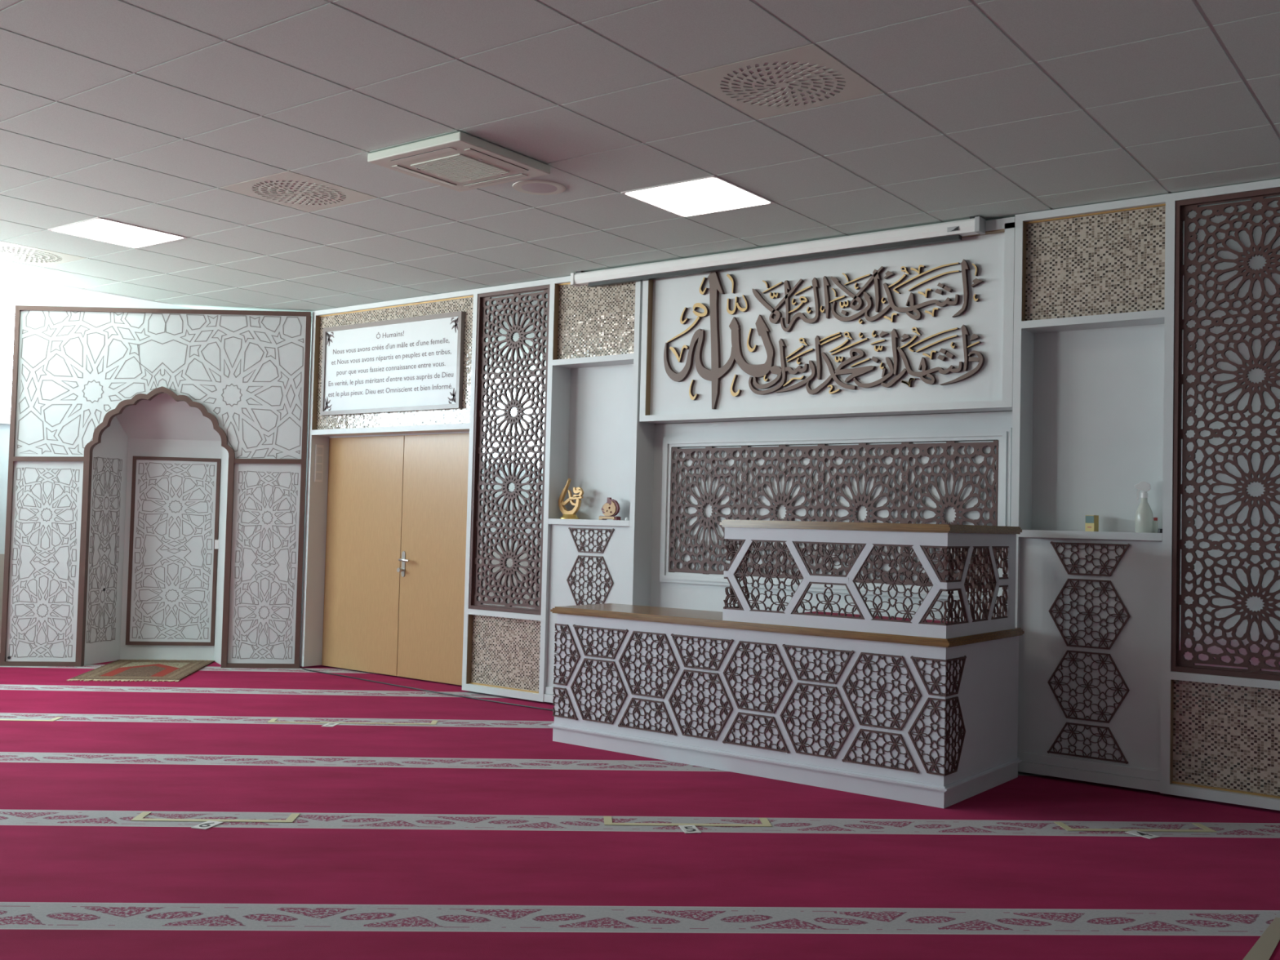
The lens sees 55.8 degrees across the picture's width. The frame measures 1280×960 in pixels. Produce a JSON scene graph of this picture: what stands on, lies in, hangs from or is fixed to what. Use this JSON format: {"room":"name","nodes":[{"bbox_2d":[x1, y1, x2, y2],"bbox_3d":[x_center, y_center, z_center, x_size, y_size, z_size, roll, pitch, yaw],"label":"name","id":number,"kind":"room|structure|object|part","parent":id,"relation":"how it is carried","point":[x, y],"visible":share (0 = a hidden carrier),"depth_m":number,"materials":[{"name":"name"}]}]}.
{"room":"mosque","nodes":[
{"label":"mosque","id":0,"kind":"room"},
{"bbox_2d":[0,275,195,554],"bbox_3d":[-7.439,-0.506,7.807,0.120,3.800,10.420,0,-3,37],"label":"wall","id":1,"kind":"structure","parent":0,"point":[10,287],"depth_m":10.58,"materials":[{"name":"white paint"}]},
{"bbox_2d":[0,554,4,649],"bbox_3d":[-7.418,0.912,7.715,0.020,0.840,10.420,0,-3,37],"label":"trim","id":2,"kind":"structure","parent":1,"relation":"attached to","point":[2,556],"depth_m":10.29,"materials":[{"name":"beige paint"}]},
{"bbox_2d":[0,296,59,424],"bbox_3d":[-7.302,-1.155,7.913,0.150,1.090,8.000,0,-3,37],"label":"window","id":3,"kind":"structure","parent":1,"relation":"in","point":[4,418],"depth_m":10.41,"materials":[{"name":"white glass"}]},
{"bbox_3d":[-7.287,-0.625,7.874,0.080,0.030,8.000,0,-3,37],"label":"sill","id":4,"kind":"part","parent":3,"relation":"part of","materials":[{"name":"white plastic"}]},
{"bbox_2d":[0,274,201,309],"bbox_3d":[-6.209,-1.979,7.247,0.040,0.676,10.900,0,-3,37],"label":"trim","id":5,"kind":"structure","parent":1,"relation":"attached to","point":[0,274],"depth_m":9.68,"materials":[{"name":"white paint"}]},
{"bbox_2d":[0,0,1279,320],"bbox_3d":[-2.046,-2.028,4.064,13.000,0.755,10.900,0,-3,37],"label":"ceiling","id":6,"kind":"structure","parent":0,"point":[139,113],"depth_m":5.27,"materials":[{"name":"tile"}]},
{"bbox_2d":[0,240,86,266],"bbox_3d":[-4.260,-1.585,8.346,0.591,0.060,0.591,0,-2,36],"label":"ceiling vent","id":7,"kind":"object","parent":6,"relation":"in","point":[45,255],"visible":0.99,"depth_m":8.37,"materials":[{"name":"white metal"}]},
{"bbox_2d":[48,216,186,248],"bbox_3d":[-3.295,-1.564,7.632,0.598,0.024,0.598,0,-2,36],"label":"recessed light","id":8,"kind":"object","parent":6,"relation":"in","point":[97,228],"visible":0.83,"depth_m":7.61,"materials":[{"name":"white plastic"}]},
{"bbox_2d":[219,170,377,212],"bbox_3d":[-1.848,-1.588,6.562,0.591,0.060,0.591,0,-2,36],"label":"ceiling vent","id":9,"kind":"object","parent":6,"relation":"in","point":[247,188],"visible":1,"depth_m":6.54,"materials":[{"name":"white metal"}]},
{"bbox_2d":[367,131,551,191],"bbox_3d":[-0.872,-1.530,5.863,0.624,0.048,0.624,0,-2,36],"label":"air conditioner","id":10,"kind":"object","parent":6,"relation":"attached to","point":[460,162],"visible":1,"depth_m":5.78,"materials":[{"name":"beige paint"}]},
{"bbox_2d":[410,153,509,182],"bbox_3d":[-0.873,-1.510,5.862,0.343,0.008,0.342,0,-3,37],"label":"grille","id":11,"kind":"object","parent":10,"relation":"attached to","point":[455,167],"depth_m":5.84,"materials":[{"name":"beige paint"}]},
{"bbox_2d":[512,179,565,195],"bbox_3d":[-0.527,-1.532,6.330,0.280,0.010,0.280,0,-2,36],"label":"ceiling speaker","id":12,"kind":"object","parent":6,"relation":"attached to","point":[536,187],"visible":1,"depth_m":6.31,"materials":[{"name":"beige paint"}]},
{"bbox_2d":[521,182,557,192],"bbox_3d":[-0.527,-1.531,6.330,0.256,0.008,0.256,0,-2,36],"label":"speaker grille","id":13,"kind":"object","parent":12,"relation":"attached to","point":[526,187],"depth_m":6.32,"materials":[{"name":"white metal"}]},
{"bbox_2d":[621,174,774,217],"bbox_3d":[0.312,-1.516,6.455,0.598,0.024,0.598,0,-2,36],"label":"recessed light","id":14,"kind":"object","parent":6,"relation":"in","point":[714,193],"visible":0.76,"depth_m":6.43,"materials":[{"name":"white plastic"}]},
{"bbox_2d":[570,215,985,287],"bbox_3d":[0.717,-1.403,7.592,2.970,0.111,0.087,0,-3,37],"label":"projector screen","id":15,"kind":"object","parent":6,"relation":"attached to","point":[952,231],"visible":1,"depth_m":7.41,"materials":[{"name":"white plastic"}]},
{"bbox_3d":[1.750,-1.403,6.753,0.070,0.026,0.001,0,-3,37],"label":"maker plate","id":16,"kind":"part","parent":15,"relation":"part of","materials":[{"name":"grey plastic"}]},
{"bbox_2d":[678,43,884,119],"bbox_3d":[0.564,-1.591,4.778,0.591,0.060,0.591,0,-2,36],"label":"ceiling vent","id":17,"kind":"object","parent":6,"relation":"in","point":[709,80],"visible":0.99,"depth_m":4.75,"materials":[{"name":"white metal"}]},
{"bbox_2d":[0,661,1279,959],"bbox_3d":[-2.162,1.449,3.903,13.200,0.120,11.000,0,-3,37],"label":"floor","id":18,"kind":"structure","parent":0,"point":[475,833],"depth_m":4.82,"materials":[{"name":"carpet"}]},
{"bbox_2d":[0,716,63,721],"bbox_3d":[-4.052,1.464,7.437,0.922,0.002,0.150,2,-2,-3],"label":"floor marker","id":19,"kind":"object","parent":18,"relation":"on","point":[57,717],"visible":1,"depth_m":7.40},
{"bbox_2d":[66,659,214,681],"bbox_3d":[-4.017,1.545,9.848,0.814,0.010,1.389,2,-2,-8],"label":"rug","id":20,"kind":"object","parent":18,"relation":"on","point":[122,670],"visible":1,"depth_m":9.73,"materials":[{"name":"beige fabric"}]},
{"bbox_2d":[0,305,311,668],"bbox_3d":[-4.058,0.051,10.349,2.384,3.030,0.496,2,-2,-8],"label":"niche","id":21,"kind":"object","parent":18,"relation":"on","point":[156,499],"visible":1,"depth_m":10.22,"materials":[{"name":"white paint"}]},
{"bbox_3d":[-4.039,0.387,10.129,1.207,2.344,0.076,2,-2,-8],"label":"arch trim","id":22,"kind":"part","parent":21,"relation":"part of","materials":[{"name":"brown paint"}]},
{"bbox_3d":[-4.068,0.620,10.540,0.738,1.637,0.008,2,-2,-8],"label":"panel frame","id":23,"kind":"part","parent":21,"relation":"part of","materials":[{"name":"brown paint"}]},
{"bbox_3d":[-4.069,0.620,10.551,0.738,1.637,0.015,2,-2,-8],"label":"panel","id":24,"kind":"part","parent":21,"relation":"part of","materials":[{"name":"white paint"}]},
{"bbox_2d":[130,811,299,829],"bbox_3d":[-1.804,1.437,5.099,0.669,0.003,0.280,2,-2,-3],"label":"floor marker","id":25,"kind":"object","parent":18,"relation":"on","point":[209,823],"visible":1,"depth_m":5.10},
{"bbox_2d":[266,718,437,726],"bbox_3d":[-1.805,1.524,7.575,1.041,0.003,0.277,2,-2,-4],"label":"floor marker","id":26,"kind":"object","parent":18,"relation":"on","point":[273,720],"visible":1,"depth_m":7.57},
{"bbox_2d":[301,667,553,711],"bbox_3d":[-1.504,1.578,9.012,3.565,0.009,0.075,0,-3,40],"label":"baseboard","id":27,"kind":"structure","parent":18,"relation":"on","point":[301,668],"depth_m":9.00,"materials":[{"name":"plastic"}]},
{"bbox_2d":[462,278,550,701],"bbox_3d":[-0.931,0.067,8.959,0.775,3.025,0.200,0,-3,37],"label":"wall panel","id":28,"kind":"object","parent":18,"relation":"on","point":[503,584],"visible":1,"depth_m":8.92,"materials":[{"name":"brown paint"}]},
{"bbox_3d":[-1.222,0.088,9.181,0.043,2.985,0.200,0,-3,37],"label":"post","id":29,"kind":"part","parent":28,"relation":"part of","materials":[{"name":"white paint"}]},
{"bbox_3d":[-0.951,1.553,8.894,0.732,0.050,0.200,0,-3,37],"label":"rail","id":30,"kind":"part","parent":28,"relation":"part of","materials":[{"name":"white paint"}]},
{"bbox_3d":[-0.985,1.521,8.850,0.732,0.009,0.015,0,-3,37],"label":"gold trim","id":31,"kind":"part","parent":28,"relation":"part of","materials":[{"name":"gold metal"}]},
{"bbox_3d":[-0.937,0.989,8.914,0.732,0.040,0.200,0,-3,37],"label":"rail","id":32,"kind":"part","parent":28,"relation":"part of","materials":[{"name":"white paint"}]},
{"bbox_3d":[-0.968,1.267,8.872,0.732,0.520,0.020,0,-3,37],"label":"mosaic panel","id":33,"kind":"part","parent":28,"relation":"part of","materials":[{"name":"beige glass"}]},
{"bbox_3d":[-0.894,-1.424,9.011,0.775,0.040,0.200,0,-3,37],"label":"rail","id":34,"kind":"part","parent":28,"relation":"part of","materials":[{"name":"white paint"}]},
{"bbox_2d":[538,275,654,702],"bbox_3d":[-0.291,0.066,8.482,0.822,3.025,0.220,0,-3,37],"label":"niche","id":35,"kind":"object","parent":18,"relation":"on","point":[596,438],"visible":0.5,"depth_m":8.53,"materials":[{"name":"white paint"}]},
{"bbox_3d":[-0.372,1.492,8.369,0.735,0.050,0.036,0,-3,37],"label":"plinth moulding","id":36,"kind":"part","parent":35,"relation":"part of","materials":[{"name":"white paint"}]},
{"bbox_3d":[-0.606,0.087,8.709,0.045,2.985,0.200,0,-3,37],"label":"post","id":37,"kind":"part","parent":35,"relation":"part of","materials":[{"name":"white paint"}]},
{"bbox_3d":[-0.260,-1.425,8.526,0.822,0.040,0.200,0,-3,37],"label":"rail","id":38,"kind":"part","parent":35,"relation":"part of","materials":[{"name":"white paint"}]},
{"bbox_2d":[558,478,583,519],"bbox_3d":[-0.492,0.134,8.624,0.194,0.290,0.143,1,-2,5],"label":"gilded ornament","id":39,"kind":"object","parent":35,"relation":"on","point":[567,514],"visible":1,"depth_m":8.60,"materials":[{"name":"gold metal"}]},
{"bbox_3d":[-0.353,0.897,8.396,0.735,1.163,0.020,0,-3,37],"label":"panel","id":40,"kind":"part","parent":35,"relation":"part of","materials":[{"name":"white paint"}]},
{"bbox_2d":[548,518,629,526],"bbox_3d":[-0.302,0.298,8.465,0.735,0.040,0.200,0,-3,37],"label":"shelf","id":41,"kind":"object","parent":35,"relation":"attached to","point":[552,522],"depth_m":8.42,"materials":[{"name":"white paint"}]},
{"bbox_3d":[-0.274,-0.836,8.505,0.735,0.040,0.200,0,-3,37],"label":"rail","id":42,"kind":"part","parent":35,"relation":"part of","materials":[{"name":"white paint"}]},
{"bbox_3d":[-0.291,-1.132,8.483,0.735,0.550,0.020,0,-3,37],"label":"mosaic panel","id":43,"kind":"part","parent":35,"relation":"part of","materials":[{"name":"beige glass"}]},
{"bbox_2d":[599,497,620,519],"bbox_3d":[-0.209,0.200,8.403,0.157,0.156,0.054,0,-3,37],"label":"wooden plaque","id":44,"kind":"object","parent":35,"relation":"on","point":[611,508],"visible":0.98,"depth_m":8.38,"materials":[{"name":"beige wood"}]},
{"bbox_3d":[0.012,0.085,8.236,0.042,2.985,0.200,0,-3,37],"label":"post","id":45,"kind":"part","parent":35,"relation":"part of","materials":[{"name":"white paint"}]},
{"bbox_2d":[603,816,772,833],"bbox_3d":[0.209,1.491,5.226,0.727,0.003,0.276,2,-2,-3],"label":"floor marker","id":46,"kind":"object","parent":18,"relation":"on","point":[686,828],"visible":1,"depth_m":5.23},
{"bbox_2d":[547,519,1024,808],"bbox_3d":[0.755,0.896,6.800,2.491,1.331,0.988,0,-3,37],"label":"reception desk","id":47,"kind":"object","parent":18,"relation":"on","point":[917,709],"visible":1,"depth_m":6.17,"materials":[{"name":"white paint"}]},
{"bbox_2d":[550,603,993,647],"bbox_3d":[0.624,0.779,6.629,2.491,0.038,0.548,0,-3,37],"label":"countertop","id":48,"kind":"structure","parent":47,"relation":"on","point":[624,611],"depth_m":6.47,"materials":[{"name":"brown wood"}]},
{"bbox_3d":[0.742,1.470,6.781,2.487,0.024,0.986,0,-3,37],"label":"plinth moulding","id":49,"kind":"part","parent":47,"relation":"part of","materials":[{"name":"white paint"}]},
{"bbox_3d":[1.231,0.250,6.457,1.300,0.040,0.950,0,-3,37],"label":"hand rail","id":50,"kind":"part","parent":47,"relation":"part of","materials":[{"name":"brown wood"}]},
{"bbox_2d":[650,411,1012,621],"bbox_3d":[1.098,0.604,7.495,2.583,1.980,0.054,0,-3,37],"label":"wall panel","id":51,"kind":"object","parent":18,"relation":"on","point":[955,468],"visible":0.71,"depth_m":7.50,"materials":[{"name":"white paint"}]},
{"bbox_2d":[639,216,1014,423],"bbox_3d":[1.087,-0.915,7.468,2.563,1.047,0.200,0,-3,37],"label":"board","id":52,"kind":"object","parent":51,"relation":"attached to","point":[923,329],"visible":0.99,"depth_m":7.30,"materials":[{"name":"white paint"}]},
{"bbox_2d":[1010,194,1165,791],"bbox_3d":[2.397,0.061,6.426,0.780,3.025,0.220,0,-3,37],"label":"niche","id":53,"kind":"object","parent":18,"relation":"on","point":[1088,393],"visible":0.99,"depth_m":6.41,"materials":[{"name":"white paint"}]},
{"bbox_3d":[2.097,0.081,6.641,0.043,2.985,0.200,0,-3,37],"label":"post","id":54,"kind":"part","parent":53,"relation":"part of","materials":[{"name":"white paint"}]},
{"bbox_3d":[2.331,1.487,6.301,0.737,0.050,0.036,0,-3,37],"label":"plinth moulding","id":55,"kind":"part","parent":53,"relation":"part of","materials":[{"name":"white paint"}]},
{"bbox_3d":[2.351,0.891,6.328,0.737,1.163,0.020,0,-3,37],"label":"panel","id":56,"kind":"part","parent":53,"relation":"part of","materials":[{"name":"white paint"}]},
{"bbox_3d":[2.427,-1.431,6.470,0.780,0.040,0.200,0,-3,37],"label":"rail","id":57,"kind":"part","parent":53,"relation":"part of","materials":[{"name":"white paint"}]},
{"bbox_2d":[1018,529,1162,541],"bbox_3d":[2.402,0.293,6.397,0.737,0.040,0.200,0,-3,37],"label":"shelf","id":58,"kind":"object","parent":53,"relation":"attached to","point":[1026,535],"depth_m":6.35,"materials":[{"name":"white paint"}]},
{"bbox_2d":[1084,515,1098,531],"bbox_3d":[2.398,0.230,6.415,0.045,0.086,0.052,3,-3,-39],"label":"carton","id":59,"kind":"object","parent":53,"relation":"on","point":[1091,522],"visible":0.87,"depth_m":6.40,"materials":[{"name":"yellow cardboard"}]},
{"bbox_3d":[2.382,0.209,6.402,0.001,0.039,0.048,3,-3,-39],"label":"label panel","id":60,"kind":"part","parent":59,"relation":"part of","materials":[{"name":"blue paper"}]},
{"bbox_3d":[2.430,-0.841,6.436,0.737,0.040,0.200,0,-3,37],"label":"rail","id":61,"kind":"part","parent":53,"relation":"part of","materials":[{"name":"white paint"}]},
{"bbox_3d":[2.413,-1.138,6.415,0.737,0.550,0.020,0,-3,37],"label":"mosaic panel","id":62,"kind":"part","parent":53,"relation":"part of","materials":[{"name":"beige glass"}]},
{"bbox_3d":[2.409,-1.410,6.410,0.737,0.007,0.015,0,-3,37],"label":"gold trim","id":63,"kind":"part","parent":53,"relation":"part of","materials":[{"name":"gold metal"}]},
{"bbox_2d":[1133,481,1153,533],"bbox_3d":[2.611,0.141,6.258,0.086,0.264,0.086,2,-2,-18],"label":"spray bottle","id":64,"kind":"object","parent":53,"relation":"on","point":[1144,513],"visible":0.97,"depth_m":6.23,"materials":[{"name":"white plastic"}]},
{"bbox_2d":[1152,517,1158,533],"bbox_3d":[2.663,0.234,6.244,0.024,0.080,0.024,0,-3,37],"label":"vial","id":65,"kind":"object","parent":53,"relation":"on","point":[1155,525],"visible":0.98,"depth_m":6.24,"materials":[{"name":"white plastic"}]},
{"bbox_2d":[1053,822,1216,839],"bbox_3d":[2.209,1.544,5.325,0.677,0.003,0.276,2,-2,-4],"label":"floor marker","id":66,"kind":"object","parent":18,"relation":"on","point":[1140,833],"visible":1,"depth_m":5.33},
{"bbox_2d":[1160,178,1279,810],"bbox_3d":[3.030,0.059,5.929,0.830,3.025,0.200,0,-3,37],"label":"wall panel","id":67,"kind":"object","parent":18,"relation":"on","point":[1220,662],"visible":1,"depth_m":5.96,"materials":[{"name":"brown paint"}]},
{"bbox_3d":[2.718,0.080,6.166,0.045,2.985,0.200,0,-3,37],"label":"post","id":68,"kind":"part","parent":67,"relation":"part of","materials":[{"name":"white paint"}]},
{"bbox_3d":[3.067,-1.432,5.981,0.830,0.040,0.200,0,-3,37],"label":"rail","id":69,"kind":"part","parent":67,"relation":"part of","materials":[{"name":"white paint"}]},
{"bbox_3d":[2.993,1.545,5.877,0.740,0.050,0.200,0,-3,37],"label":"rail","id":70,"kind":"part","parent":67,"relation":"part of","materials":[{"name":"white paint"}]},
{"bbox_3d":[3.007,0.981,5.896,0.740,0.040,0.200,0,-3,37],"label":"rail","id":71,"kind":"part","parent":67,"relation":"part of","materials":[{"name":"white paint"}]},
{"bbox_3d":[2.959,1.513,5.832,0.740,0.009,0.015,0,-3,37],"label":"gold trim","id":72,"kind":"part","parent":67,"relation":"part of","materials":[{"name":"gold metal"}]},
{"bbox_3d":[2.976,1.259,5.855,0.740,0.520,0.020,0,-3,37],"label":"mosaic panel","id":73,"kind":"part","parent":67,"relation":"part of","materials":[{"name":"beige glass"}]},
{"bbox_2d":[1242,917,1279,959],"bbox_3d":[2.047,1.492,3.920,0.065,0.002,0.540,0,-3,37],"label":"tape strip","id":74,"kind":"object","parent":18,"relation":"on","point":[1264,947],"visible":1,"depth_m":3.88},
{"bbox_2d":[300,326,1012,653],"bbox_3d":[0.965,-0.292,7.994,13.200,3.800,0.100,0,-3,37],"label":"wall","id":75,"kind":"structure","parent":0,"point":[311,326],"depth_m":8.34,"materials":[{"name":"white paint"}]},
{"bbox_2d":[300,288,473,666],"bbox_3d":[-1.949,0.074,9.863,1.940,3.025,0.400,0,-3,37],"label":"door surround","id":76,"kind":"object","parent":75,"relation":"attached to","point":[321,428],"visible":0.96,"depth_m":10.21,"materials":[{"name":"white paint"}]},
{"bbox_2d":[314,444,324,482],"bbox_3d":[-2.745,-0.142,10.340,0.008,0.320,0.080,0,-3,37],"label":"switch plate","id":77,"kind":"object","parent":76,"relation":"attached to","point":[318,448],"depth_m":10.34,"materials":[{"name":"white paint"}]},
{"bbox_3d":[-1.980,-0.402,9.787,1.896,0.042,0.200,0,-3,37],"label":"rail","id":78,"kind":"part","parent":76,"relation":"part of","materials":[{"name":"white paint"}]},
{"bbox_2d":[320,311,465,415],"bbox_3d":[-2.028,-0.919,9.764,1.670,0.744,0.038,0,-3,37],"label":"text panel","id":79,"kind":"object","parent":76,"relation":"attached to","point":[415,363],"visible":1,"depth_m":9.72,"materials":[{"name":"white"}]},
{"bbox_3d":[-1.973,-1.422,9.836,1.940,0.040,0.200,0,-3,37],"label":"rail","id":80,"kind":"part","parent":76,"relation":"part of","materials":[{"name":"white paint"}]},
{"bbox_3d":[-1.992,-0.914,9.773,1.896,0.980,0.020,0,-3,37],"label":"mosaic panel","id":81,"kind":"part","parent":76,"relation":"part of","materials":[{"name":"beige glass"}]},
{"bbox_2d":[321,432,469,685],"bbox_3d":[-1.962,0.611,9.807,1.894,1.953,0.110,0,-3,37],"label":"door","id":82,"kind":"structure","parent":76,"relation":"attached to","point":[397,511],"depth_m":9.84,"materials":[{"name":"brown wood"}]},
{"bbox_3d":[-1.914,0.680,9.781,0.038,0.208,0.007,0,-3,37],"label":"plate","id":83,"kind":"part","parent":82,"relation":"part of","materials":[{"name":"metal"}]},
{"bbox_3d":[-1.891,0.645,9.721,0.128,0.023,0.063,0,-3,37],"label":"handle","id":84,"kind":"part","parent":82,"relation":"part of","materials":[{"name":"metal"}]},
{"bbox_3d":[-1.991,-1.401,9.776,1.896,0.007,0.015,0,-3,37],"label":"gold trim","id":85,"kind":"part","parent":76,"relation":"part of","materials":[{"name":"gold metal"}]}
]}

